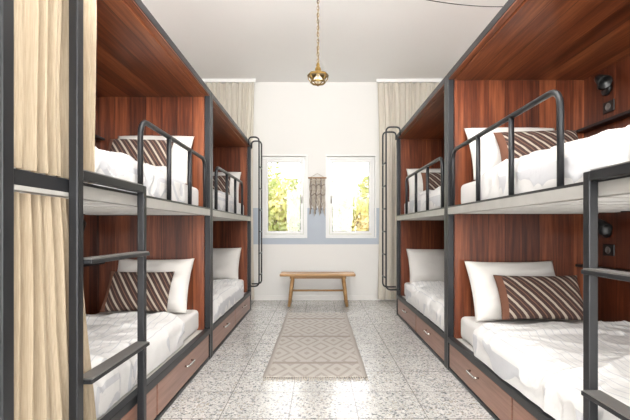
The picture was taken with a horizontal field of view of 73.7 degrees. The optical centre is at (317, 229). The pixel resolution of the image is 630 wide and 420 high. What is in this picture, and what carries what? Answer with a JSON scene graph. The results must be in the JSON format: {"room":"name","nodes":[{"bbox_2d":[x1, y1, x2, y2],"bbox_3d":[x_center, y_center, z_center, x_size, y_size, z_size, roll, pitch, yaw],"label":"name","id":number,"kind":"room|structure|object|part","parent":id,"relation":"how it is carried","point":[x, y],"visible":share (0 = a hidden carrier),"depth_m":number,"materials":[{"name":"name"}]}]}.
{"room":"dormitory","nodes":[
{"label":"dormitory","id":0,"kind":"room"},
{"bbox_2d":[211,82,426,294],"bbox_3d":[0.100,-0.600,6.605,4.040,3.360,0.250,0,0,0],"label":"wall","id":1,"kind":"structure","parent":0,"point":[291,118],"depth_m":6.48,"materials":[{"name":"white paint"}]},
{"bbox_2d":[262,157,305,236],"bbox_3d":[-0.524,-0.517,6.553,0.679,1.245,0.075,0,0,0],"label":"window","id":2,"kind":"structure","parent":1,"relation":"in","point":[263,158],"depth_m":6.53,"materials":[{"name":"white paint"}]},
{"bbox_3d":[-0.524,-0.517,6.545,0.591,1.157,0.060,0,0,0],"label":"casement sash","id":3,"kind":"part","parent":2,"relation":"part of","materials":[{"name":"white plastic"}]},
{"bbox_2d":[268,162,300,230],"bbox_3d":[-0.524,-0.517,6.543,0.511,1.077,0.015,0,0,0],"label":"glazing gasket","id":4,"kind":"object","parent":2,"relation":"attached to","point":[268,162],"visible":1,"depth_m":6.54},
{"bbox_2d":[262,155,306,237],"bbox_3d":[-0.524,-0.517,6.487,0.719,1.285,0.046,0,0,0],"label":"window frame","id":5,"kind":"structure","parent":1,"relation":"attached to","point":[262,155],"depth_m":6.47,"materials":[{"name":"white paint"}]},
{"bbox_2d":[308,173,325,215],"bbox_3d":[-0.010,-0.544,6.443,0.280,0.658,0.032,0,0,0],"label":"wall hanging","id":6,"kind":"object","parent":1,"relation":"attached to","point":[313,188],"depth_m":6.44,"materials":[{"name":"beige fabric"}]},
{"bbox_2d":[254,295,394,299],"bbox_3d":[0.100,1.045,6.474,4.040,0.070,0.012,0,0,0],"label":"baseboard","id":7,"kind":"structure","parent":1,"relation":"attached to","point":[256,297],"depth_m":6.47,"materials":[{"name":"white paint"}]},
{"bbox_2d":[327,157,374,236],"bbox_3d":[0.509,-0.517,6.553,0.741,1.245,0.075,0,0,0],"label":"window","id":8,"kind":"structure","parent":1,"relation":"in","point":[328,158],"depth_m":6.53,"materials":[{"name":"white paint"}]},
{"bbox_2d":[332,162,368,230],"bbox_3d":[0.509,-0.517,6.543,0.573,1.077,0.015,0,0,0],"label":"glazing gasket","id":9,"kind":"object","parent":8,"relation":"attached to","point":[332,162],"visible":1,"depth_m":6.54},
{"bbox_3d":[0.509,-0.517,6.545,0.653,1.157,0.060,0,0,0],"label":"casement sash","id":10,"kind":"part","parent":8,"relation":"part of","materials":[{"name":"white plastic"}]},
{"bbox_2d":[326,155,375,237],"bbox_3d":[0.509,-0.517,6.487,0.781,1.285,0.046,0,0,0],"label":"window frame","id":11,"kind":"structure","parent":1,"relation":"attached to","point":[326,155],"depth_m":6.47,"materials":[{"name":"white paint"}]},
{"bbox_2d":[141,0,507,81],"bbox_3d":[0.100,-2.330,1.765,4.440,0.100,9.930,0,0,0],"label":"ceiling","id":12,"kind":"structure","parent":0,"point":[260,40],"depth_m":4.95,"materials":[{"name":"paint"}]},
{"bbox_2d":[202,79,255,82],"bbox_3d":[-1.420,-2.255,6.340,0.960,0.049,0.030,0,0,0],"label":"track","id":13,"kind":"object","parent":12,"relation":"attached to","point":[204,80],"visible":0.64,"depth_m":6.33,"materials":[{"name":"white metal"}]},
{"bbox_2d":[205,82,253,299],"bbox_3d":[-1.410,-0.585,6.339,0.900,3.270,0.096,0,0,0],"label":"window curtain","id":14,"kind":"object","parent":13,"relation":"hanging from","point":[236,99],"visible":0.12,"depth_m":6.33,"materials":[{"name":"fabric"}]},
{"bbox_2d":[307,0,328,85],"bbox_3d":[0.000,-1.738,3.500,0.164,1.083,0.164,0,0,-22],"label":"pendant lamp","id":15,"kind":"object","parent":12,"relation":"hanging from","point":[317,76],"visible":1,"depth_m":3.49,"materials":[{"name":"gold metal"}]},
{"bbox_3d":[0.000,-1.807,3.500,0.017,0.835,0.017,0,0,45],"label":"chain","id":16,"kind":"part","parent":15,"relation":"part of","materials":[{"name":"gold metal"}]},
{"bbox_3d":[0.000,-1.258,3.500,0.080,0.080,0.080,0,0,0],"label":"bulb","id":17,"kind":"part","parent":15,"relation":"part of","materials":[{"name":"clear glass"}]},
{"bbox_2d":[376,79,442,82],"bbox_3d":[1.490,-2.255,6.340,1.220,0.049,0.030,0,0,0],"label":"track","id":18,"kind":"object","parent":12,"relation":"attached to","point":[377,80],"visible":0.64,"depth_m":6.33,"materials":[{"name":"white metal"}]},
{"bbox_2d":[378,82,439,299],"bbox_3d":[1.480,-0.585,6.344,1.161,3.270,0.103,0,0,0],"label":"window curtain","id":19,"kind":"object","parent":18,"relation":"hanging from","point":[397,103],"visible":0.2,"depth_m":6.34,"materials":[{"name":"fabric"}]},
{"bbox_2d":[428,0,502,6],"bbox_3d":[1.050,-2.212,3.950,2.002,0.112,0.608,0,0,0],"label":"cable","id":20,"kind":"object","parent":12,"relation":"attached to","point":[428,0],"depth_m":4.06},
{"bbox_2d":[159,300,493,419],"bbox_3d":[0.100,1.130,1.765,4.440,0.100,9.930,0,0,0],"label":"floor","id":21,"kind":"structure","parent":0,"point":[407,381],"depth_m":2.99,"materials":[{"name":"stone"}]},
{"bbox_2d":[0,0,210,419],"bbox_3d":[-1.387,-0.045,2.373,1.025,2.250,2.345,0,0,0],"label":"bunk bed","id":22,"kind":"object","parent":21,"relation":"on","point":[145,86],"visible":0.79,"depth_m":2.95,"materials":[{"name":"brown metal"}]},
{"bbox_3d":[-0.922,-0.152,1.397,0.045,0.035,0.305,0,0,0],"label":"curtain rail","id":23,"kind":"part","parent":22,"relation":"part of","materials":[{"name":"black metal"}]},
{"bbox_2d":[14,192,95,419],"bbox_3d":[-0.924,0.347,1.511,0.044,0.925,0.498,0,0,0],"label":"curtain","id":24,"kind":"object","parent":22,"relation":"hanging from","point":[41,223],"visible":0.73,"depth_m":1.40,"materials":[{"name":"fabric"}]},
{"bbox_2d":[14,0,96,183],"bbox_3d":[-0.924,-0.655,1.510,0.048,0.930,0.490,0,0,0],"label":"curtain","id":25,"kind":"object","parent":22,"relation":"hanging from","point":[41,27],"visible":0.73,"depth_m":1.45,"materials":[{"name":"fabric"}]},
{"bbox_3d":[-1.845,-0.142,2.373,0.020,1.925,2.255,0,0,0],"label":"panel","id":26,"kind":"part","parent":22,"relation":"part of","materials":[{"name":"brown wood"}]},
{"bbox_2d":[14,147,197,205],"bbox_3d":[-1.351,-0.301,2.368,0.808,0.255,2.215,0,0,0],"label":"mattress","id":27,"kind":"object","parent":22,"relation":"on","point":[119,165],"visible":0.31,"depth_m":2.33,"materials":[{"name":"fabric"}]},
{"bbox_2d":[108,139,172,166],"bbox_3d":[-1.330,-0.547,3.105,0.485,0.285,0.201,0,0,-4],"label":"throw pillow","id":28,"kind":"object","parent":27,"relation":"on","point":[154,151],"visible":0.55,"depth_m":3.08,"materials":[{"name":"fabric"}]},
{"bbox_2d":[118,136,193,183],"bbox_3d":[-1.320,-0.562,3.336,0.624,0.413,0.280,0,0,0],"label":"pillow","id":29,"kind":"object","parent":27,"relation":"on","point":[179,155],"visible":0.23,"depth_m":3.29,"materials":[{"name":"fabric"}]},
{"bbox_2d":[69,0,149,419],"bbox_3d":[-0.867,-0.045,1.815,0.065,2.250,0.610,0,0,0],"label":"ladder","id":30,"kind":"object","parent":22,"relation":"attached to","point":[78,175],"visible":1,"depth_m":1.52,"materials":[{"name":"black metal"}]},
{"bbox_3d":[-1.400,-0.151,2.373,1.000,0.062,2.255,0,0,0],"label":"rail","id":31,"kind":"part","parent":22,"relation":"part of","materials":[{"name":"black metal"}]},
{"bbox_3d":[-0.919,0.961,1.809,0.022,0.178,1.112,0,0,0],"label":"drawer","id":32,"kind":"part","parent":22,"relation":"part of","materials":[{"name":"brown wood"}]},
{"bbox_2d":[86,310,197,419],"bbox_3d":[-1.351,0.694,2.368,0.808,0.264,2.215,0,0,0],"label":"mattress","id":33,"kind":"object","parent":22,"relation":"on","point":[109,334],"visible":0.46,"depth_m":2.49,"materials":[{"name":"fabric"}]},
{"bbox_2d":[99,271,174,311],"bbox_3d":[-1.330,0.453,3.106,0.484,0.285,0.206,0,0,0],"label":"throw pillow","id":34,"kind":"object","parent":33,"relation":"on","point":[121,294],"visible":0.79,"depth_m":3.05,"materials":[{"name":"fabric"}]},
{"bbox_2d":[106,258,193,313],"bbox_3d":[-1.320,0.438,3.335,0.621,0.413,0.279,0,0,0],"label":"pillow","id":35,"kind":"object","parent":33,"relation":"on","point":[178,293],"visible":0.3,"depth_m":3.31,"materials":[{"name":"fabric"}]},
{"bbox_3d":[-1.390,-0.138,3.491,0.890,1.935,0.018,0,0,0],"label":"panel","id":36,"kind":"part","parent":22,"relation":"part of","materials":[{"name":"brown wood"}]},
{"bbox_3d":[-1.379,-1.115,2.373,0.951,0.020,2.255,0,0,0],"label":"panel","id":37,"kind":"part","parent":22,"relation":"part of","materials":[{"name":"brown wood"}]},
{"bbox_3d":[-0.922,0.950,2.373,0.045,0.260,2.255,0,0,0],"label":"rail","id":38,"kind":"part","parent":22,"relation":"part of","materials":[{"name":"brown wood"}]},
{"bbox_3d":[-0.922,-0.384,2.800,0.028,0.412,1.269,0,0,0],"label":"guard rail","id":39,"kind":"part","parent":22,"relation":"part of","materials":[{"name":"black metal"}]},
{"bbox_3d":[-0.919,0.961,2.936,0.022,0.178,1.112,0,0,0],"label":"drawer","id":40,"kind":"part","parent":22,"relation":"part of","materials":[{"name":"brown wood"}]},
{"bbox_3d":[-0.891,0.930,2.936,0.033,0.014,0.154,0,0,0],"label":"drawer pull","id":41,"kind":"part","parent":22,"relation":"part of","materials":[{"name":"metal"}]},
{"bbox_2d":[211,92,250,356],"bbox_3d":[-1.387,-0.045,4.607,1.025,2.250,2.105,0,0,0],"label":"bunk bed","id":42,"kind":"object","parent":21,"relation":"on","point":[230,149],"visible":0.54,"depth_m":5.28,"materials":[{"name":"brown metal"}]},
{"bbox_3d":[-0.919,0.961,4.104,0.022,0.178,0.992,0,0,0],"label":"drawer","id":43,"kind":"part","parent":42,"relation":"part of","materials":[{"name":"brown wood"}]},
{"bbox_2d":[213,279,243,322],"bbox_3d":[-1.329,0.695,4.603,0.852,0.262,1.975,0,0,0],"label":"mattress","id":44,"kind":"object","parent":42,"relation":"on","point":[226,292],"visible":0.26,"depth_m":4.35,"materials":[{"name":"fabric"}]},
{"bbox_2d":[213,248,240,279],"bbox_3d":[-1.320,0.438,5.449,0.624,0.413,0.278,0,0,0],"label":"pillow","id":45,"kind":"object","parent":44,"relation":"on","point":[225,260],"visible":0.55,"depth_m":5.37,"materials":[{"name":"fabric"}]},
{"bbox_2d":[213,189,243,214],"bbox_3d":[-1.352,-0.305,4.603,0.806,0.262,1.975,0,0,0],"label":"mattress","id":46,"kind":"object","parent":42,"relation":"on","point":[221,195],"visible":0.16,"depth_m":4.49,"materials":[{"name":"fabric"}]},
{"bbox_2d":[213,176,230,194],"bbox_3d":[-1.330,-0.547,5.220,0.484,0.291,0.201,0,0,-6],"label":"throw pillow","id":47,"kind":"object","parent":46,"relation":"on","point":[221,179],"visible":0.22,"depth_m":5.20,"materials":[{"name":"fabric"}]},
{"bbox_2d":[213,172,240,201],"bbox_3d":[-1.320,-0.562,5.449,0.623,0.413,0.279,0,0,0],"label":"pillow","id":48,"kind":"object","parent":46,"relation":"on","point":[236,174],"visible":0.13,"depth_m":5.42,"materials":[{"name":"fabric"}]},
{"bbox_3d":[-0.922,-0.384,4.450,0.028,0.412,1.329,0,0,0],"label":"guard rail","id":49,"kind":"part","parent":42,"relation":"part of","materials":[{"name":"black metal"}]},
{"bbox_3d":[-1.390,-0.138,4.607,0.890,1.935,2.015,0,0,0],"label":"panel","id":50,"kind":"part","parent":42,"relation":"part of","materials":[{"name":"brown wood"}]},
{"bbox_3d":[-1.379,-1.115,4.607,0.951,0.020,2.015,0,0,0],"label":"panel","id":51,"kind":"part","parent":42,"relation":"part of","materials":[{"name":"brown wood"}]},
{"bbox_3d":[-1.400,-0.151,4.607,1.000,0.062,2.015,0,0,0],"label":"rail","id":52,"kind":"part","parent":42,"relation":"part of","materials":[{"name":"grey metal"}]},
{"bbox_3d":[-0.922,0.950,4.607,0.045,0.260,2.015,0,0,0],"label":"rail","id":53,"kind":"part","parent":42,"relation":"part of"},
{"bbox_3d":[-0.919,0.961,5.111,0.022,0.178,0.992,0,0,0],"label":"drawer","id":54,"kind":"part","parent":42,"relation":"part of","materials":[{"name":"brown wood"}]},
{"bbox_2d":[248,136,261,286],"bbox_3d":[-0.822,-0.235,5.500,0.152,1.929,0.260,0,0,0],"label":"ladder","id":55,"kind":"object","parent":42,"relation":"attached to","point":[258,140],"visible":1,"depth_m":5.37,"materials":[{"name":"black metal"}]},
{"bbox_2d":[263,313,368,380],"bbox_3d":[-0.018,1.073,4.230,0.772,0.011,2.472,0,0,0],"label":"area rug","id":56,"kind":"object","parent":21,"relation":"on","point":[307,345],"visible":1,"depth_m":3.70,"materials":[{"name":"fabric"}]},
{"bbox_2d":[280,272,355,306],"bbox_3d":[-0.005,0.849,6.050,1.070,0.468,0.300,0,0,0],"label":"bench","id":57,"kind":"object","parent":21,"relation":"on","point":[293,275],"visible":1,"depth_m":5.94,"materials":[{"name":"brown wood"}]},
{"bbox_2d":[396,76,445,366],"bbox_3d":[1.538,-0.065,4.322,1.125,2.290,2.075,0,0,0],"label":"bunk bed","id":58,"kind":"object","parent":21,"relation":"on","point":[421,144],"visible":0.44,"depth_m":5.14,"materials":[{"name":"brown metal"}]},
{"bbox_2d":[382,126,400,290],"bbox_3d":[0.904,-0.260,5.190,0.187,1.979,0.280,0,0,0],"label":"ladder","id":59,"kind":"object","parent":58,"relation":"attached to","point":[386,131],"visible":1,"depth_m":5.05,"materials":[{"name":"black metal"}]},
{"bbox_3d":[1.019,0.961,4.819,0.022,0.178,0.976,0,0,0],"label":"drawer","id":60,"kind":"part","parent":58,"relation":"part of","materials":[{"name":"brown wood"}]},
{"bbox_3d":[1.530,-1.155,4.322,1.051,0.020,1.985,0,0,0],"label":"panel","id":61,"kind":"part","parent":58,"relation":"part of","materials":[{"name":"brown wood"}]},
{"bbox_3d":[1.022,0.950,4.322,0.045,0.260,1.985,0,0,0],"label":"rail","id":62,"kind":"part","parent":58,"relation":"part of","materials":[{"name":"brown wood"}]},
{"bbox_3d":[1.550,-0.151,4.322,1.100,0.062,1.985,0,0,0],"label":"rail","id":63,"kind":"part","parent":58,"relation":"part of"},
{"bbox_2d":[404,186,440,213],"bbox_3d":[1.501,-0.309,4.317,0.907,0.270,1.945,0,0,0],"label":"mattress","id":64,"kind":"object","parent":58,"relation":"on","point":[434,195],"visible":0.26,"depth_m":4.21,"materials":[{"name":"fabric"}]},
{"bbox_2d":[406,169,440,199],"bbox_3d":[1.440,-0.562,5.150,0.686,0.413,0.281,0,0,0],"label":"pillow","id":65,"kind":"object","parent":64,"relation":"on","point":[411,180],"visible":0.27,"depth_m":5.11,"materials":[{"name":"fabric"}]},
{"bbox_2d":[421,172,440,190],"bbox_3d":[1.500,-0.547,4.920,0.562,0.286,0.201,0,0,6],"label":"throw pillow","id":66,"kind":"object","parent":64,"relation":"on","point":[434,177],"visible":0.26,"depth_m":4.90,"materials":[{"name":"fabric"}]},
{"bbox_3d":[1.540,-0.158,4.322,0.990,1.975,1.985,0,0,0],"label":"panel","id":67,"kind":"part","parent":58,"relation":"part of","materials":[{"name":"brown wood"}]},
{"bbox_2d":[404,281,443,330],"bbox_3d":[1.479,0.690,4.317,0.952,0.272,1.945,0,0,0],"label":"mattress","id":68,"kind":"object","parent":58,"relation":"on","point":[427,297],"visible":0.34,"depth_m":4.14,"materials":[{"name":"fabric"}]},
{"bbox_2d":[406,249,443,283],"bbox_3d":[1.440,0.438,5.150,0.682,0.413,0.279,0,0,0],"label":"pillow","id":69,"kind":"object","parent":68,"relation":"on","point":[424,264],"visible":0.62,"depth_m":5.07,"materials":[{"name":"fabric"}]},
{"bbox_3d":[1.022,-0.396,4.150,0.028,0.436,1.429,0,0,0],"label":"guard rail","id":70,"kind":"part","parent":58,"relation":"part of","materials":[{"name":"black metal"}]},
{"bbox_3d":[1.019,0.961,3.826,0.022,0.178,0.976,0,0,0],"label":"drawer","id":71,"kind":"part","parent":58,"relation":"part of","materials":[{"name":"brown wood"}]},
{"bbox_2d":[446,0,629,419],"bbox_3d":[1.538,-0.065,2.183,1.125,2.290,2.185,0,0,0],"label":"bunk bed","id":72,"kind":"object","parent":21,"relation":"on","point":[536,63],"visible":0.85,"depth_m":2.95,"materials":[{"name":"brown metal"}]},
{"bbox_3d":[0.992,0.930,2.706,0.033,0.014,0.154,0,0,0],"label":"drawer pull","id":73,"kind":"part","parent":72,"relation":"part of","materials":[{"name":"metal"}]},
{"bbox_3d":[1.019,0.961,2.706,0.022,0.178,1.032,0,0,0],"label":"drawer","id":74,"kind":"part","parent":72,"relation":"part of","materials":[{"name":"brown wood"}]},
{"bbox_3d":[1.022,0.950,2.183,0.045,0.260,2.095,0,0,0],"label":"rail","id":75,"kind":"part","parent":72,"relation":"part of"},
{"bbox_3d":[1.022,-0.396,2.475,0.028,0.436,1.439,0,0,0],"label":"guard rail","id":76,"kind":"part","parent":72,"relation":"part of","materials":[{"name":"black metal"}]},
{"bbox_3d":[1.540,-0.158,3.221,0.990,1.975,0.018,0,0,0],"label":"panel","id":77,"kind":"part","parent":72,"relation":"part of","materials":[{"name":"brown wood"}]},
{"bbox_3d":[1.019,0.961,1.659,0.022,0.178,1.032,0,0,0],"label":"drawer","id":78,"kind":"part","parent":72,"relation":"part of","materials":[{"name":"brown wood"}]},
{"bbox_3d":[1.550,-0.151,2.183,1.100,0.062,2.095,0,0,0],"label":"rail","id":79,"kind":"part","parent":72,"relation":"part of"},
{"bbox_3d":[1.530,-1.155,2.183,1.051,0.020,2.095,0,0,0],"label":"panel","id":80,"kind":"part","parent":72,"relation":"part of","materials":[{"name":"brown wood"}]},
{"bbox_2d":[461,317,629,419],"bbox_3d":[1.479,0.694,2.178,0.952,0.264,2.055,0,0,0],"label":"mattress","id":81,"kind":"object","parent":72,"relation":"on","point":[542,359],"visible":0.88,"depth_m":2.12,"materials":[{"name":"fabric"}]},
{"bbox_2d":[464,261,568,321],"bbox_3d":[1.440,0.438,3.065,0.688,0.413,0.282,0,0,0],"label":"pillow","id":82,"kind":"object","parent":81,"relation":"on","point":[487,305],"visible":0.43,"depth_m":3.03,"materials":[{"name":"fabric"}]},
{"bbox_2d":[493,275,582,320],"bbox_3d":[1.500,0.453,2.835,0.560,0.283,0.201,0,0,5],"label":"throw pillow","id":83,"kind":"object","parent":81,"relation":"on","point":[521,297],"visible":0.98,"depth_m":2.78,"materials":[{"name":"fabric"}]},
{"bbox_2d":[461,125,629,203],"bbox_3d":[1.502,-0.305,2.178,0.906,0.262,2.055,0,0,0],"label":"mattress","id":84,"kind":"object","parent":72,"relation":"on","point":[537,170],"visible":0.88,"depth_m":1.90,"materials":[{"name":"fabric"}]},
{"bbox_2d":[464,127,554,179],"bbox_3d":[1.440,-0.562,3.066,0.682,0.413,0.277,0,0,0],"label":"pillow","id":85,"kind":"object","parent":84,"relation":"on","point":[490,152],"visible":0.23,"depth_m":3.01,"materials":[{"name":"fabric"}]},
{"bbox_2d":[493,130,578,160],"bbox_3d":[1.500,-0.547,2.835,0.563,0.285,0.201,0,0,5],"label":"throw pillow","id":86,"kind":"object","parent":84,"relation":"on","point":[525,142],"visible":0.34,"depth_m":2.81,"materials":[{"name":"fabric"}]},
{"bbox_2d":[594,74,612,95],"bbox_3d":[1.968,-1.012,2.908,0.131,0.134,0.175,0,0,0],"label":"reading lamp","id":87,"kind":"object","parent":72,"relation":"attached to","point":[604,82],"visible":1,"depth_m":2.89,"materials":[{"name":"black plastic"}]},
{"bbox_2d":[581,161,629,419],"bbox_3d":[0.967,0.433,1.315,0.065,1.294,0.430,0,0,0],"label":"ladder","id":88,"kind":"object","parent":72,"relation":"attached to","point":[593,397],"visible":1,"depth_m":1.49,"materials":[{"name":"black metal"}]},
{"bbox_2d":[598,219,612,237],"bbox_3d":[1.968,-0.012,2.908,0.131,0.134,0.175,0,0,0],"label":"reading lamp","id":89,"kind":"object","parent":72,"relation":"attached to","point":[604,228],"visible":0.83,"depth_m":2.87,"materials":[{"name":"black plastic"}]},
{"bbox_3d":[2.045,-0.163,2.183,0.020,1.965,2.095,0,0,0],"label":"panel","id":90,"kind":"part","parent":72,"relation":"part of","materials":[{"name":"brown wood"}]},
{"bbox_2d":[603,244,614,255],"bbox_3d":[2.027,0.140,2.930,0.014,0.080,0.110,0,0,0],"label":"wall socket","id":91,"kind":"object","parent":72,"relation":"attached to","point":[608,249],"visible":1,"depth_m":2.92,"materials":[{"name":"black plastic"}]},
{"bbox_2d":[605,246,610,253],"bbox_3d":[2.022,0.140,2.930,0.005,0.052,0.052,0,0,0],"label":"receptacle","id":92,"kind":"object","parent":91,"relation":"attached to","point":[607,248],"depth_m":2.93,"materials":[{"name":"black plastic"}]},
{"bbox_2d":[603,99,614,113],"bbox_3d":[2.027,-0.860,2.930,0.014,0.080,0.110,0,0,0],"label":"wall socket","id":93,"kind":"object","parent":72,"relation":"attached to","point":[609,106],"visible":1,"depth_m":2.92,"materials":[{"name":"black plastic"}]},
{"bbox_2d":[605,103,610,110],"bbox_3d":[2.022,-0.860,2.930,0.005,0.052,0.052,0,0,0],"label":"receptacle","id":94,"kind":"object","parent":93,"relation":"attached to","point":[607,105],"depth_m":2.93,"materials":[{"name":"grey plastic"}]},
{"label":"outside","id":95,"kind":"structure","parent":0,"visible":0},
{"bbox_3d":[0.000,1.290,14.370,18.000,0.180,15.260,0,0,0],"label":"ground","id":96,"kind":"structure","parent":95,"visible":0},
{"bbox_2d":[268,163,282,188],"bbox_3d":[-2.611,-0.675,12.191,3.192,3.755,1.855,0,0,0],"label":"tree","id":97,"kind":"object","parent":96,"relation":"on","point":[272,174],"visible":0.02,"depth_m":12.15,"materials":[{"name":"green plant"}]},
{"bbox_2d":[268,177,303,233],"bbox_3d":[-0.745,-0.016,9.600,1.926,2.444,1.074,0,0,0],"label":"tree","id":98,"kind":"object","parent":96,"relation":"on","point":[290,210],"visible":0.37,"depth_m":9.40,"materials":[{"name":"green plant"}]},
{"bbox_2d":[268,178,368,224],"bbox_3d":[0.000,-0.260,14.125,18.000,2.920,0.370,0,0,0],"label":"sky","id":99,"kind":"structure","parent":96,"relation":"on","point":[342,187],"depth_m":14.00,"materials":[{"name":"white"}]},
{"bbox_2d":[333,193,368,230],"bbox_3d":[0.941,0.167,9.912,1.857,2.083,1.091,0,0,0],"label":"shrub","id":100,"kind":"object","parent":96,"relation":"on","point":[360,213],"visible":0.2,"depth_m":9.72,"materials":[{"name":"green plant"}]},
{"bbox_2d":[356,176,368,211],"bbox_3d":[2.224,-0.380,12.419,2.242,3.166,1.840,0,0,0],"label":"tree","id":101,"kind":"object","parent":96,"relation":"on","point":[364,190],"visible":0.09,"depth_m":12.26,"materials":[{"name":"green plant"}]}
]}

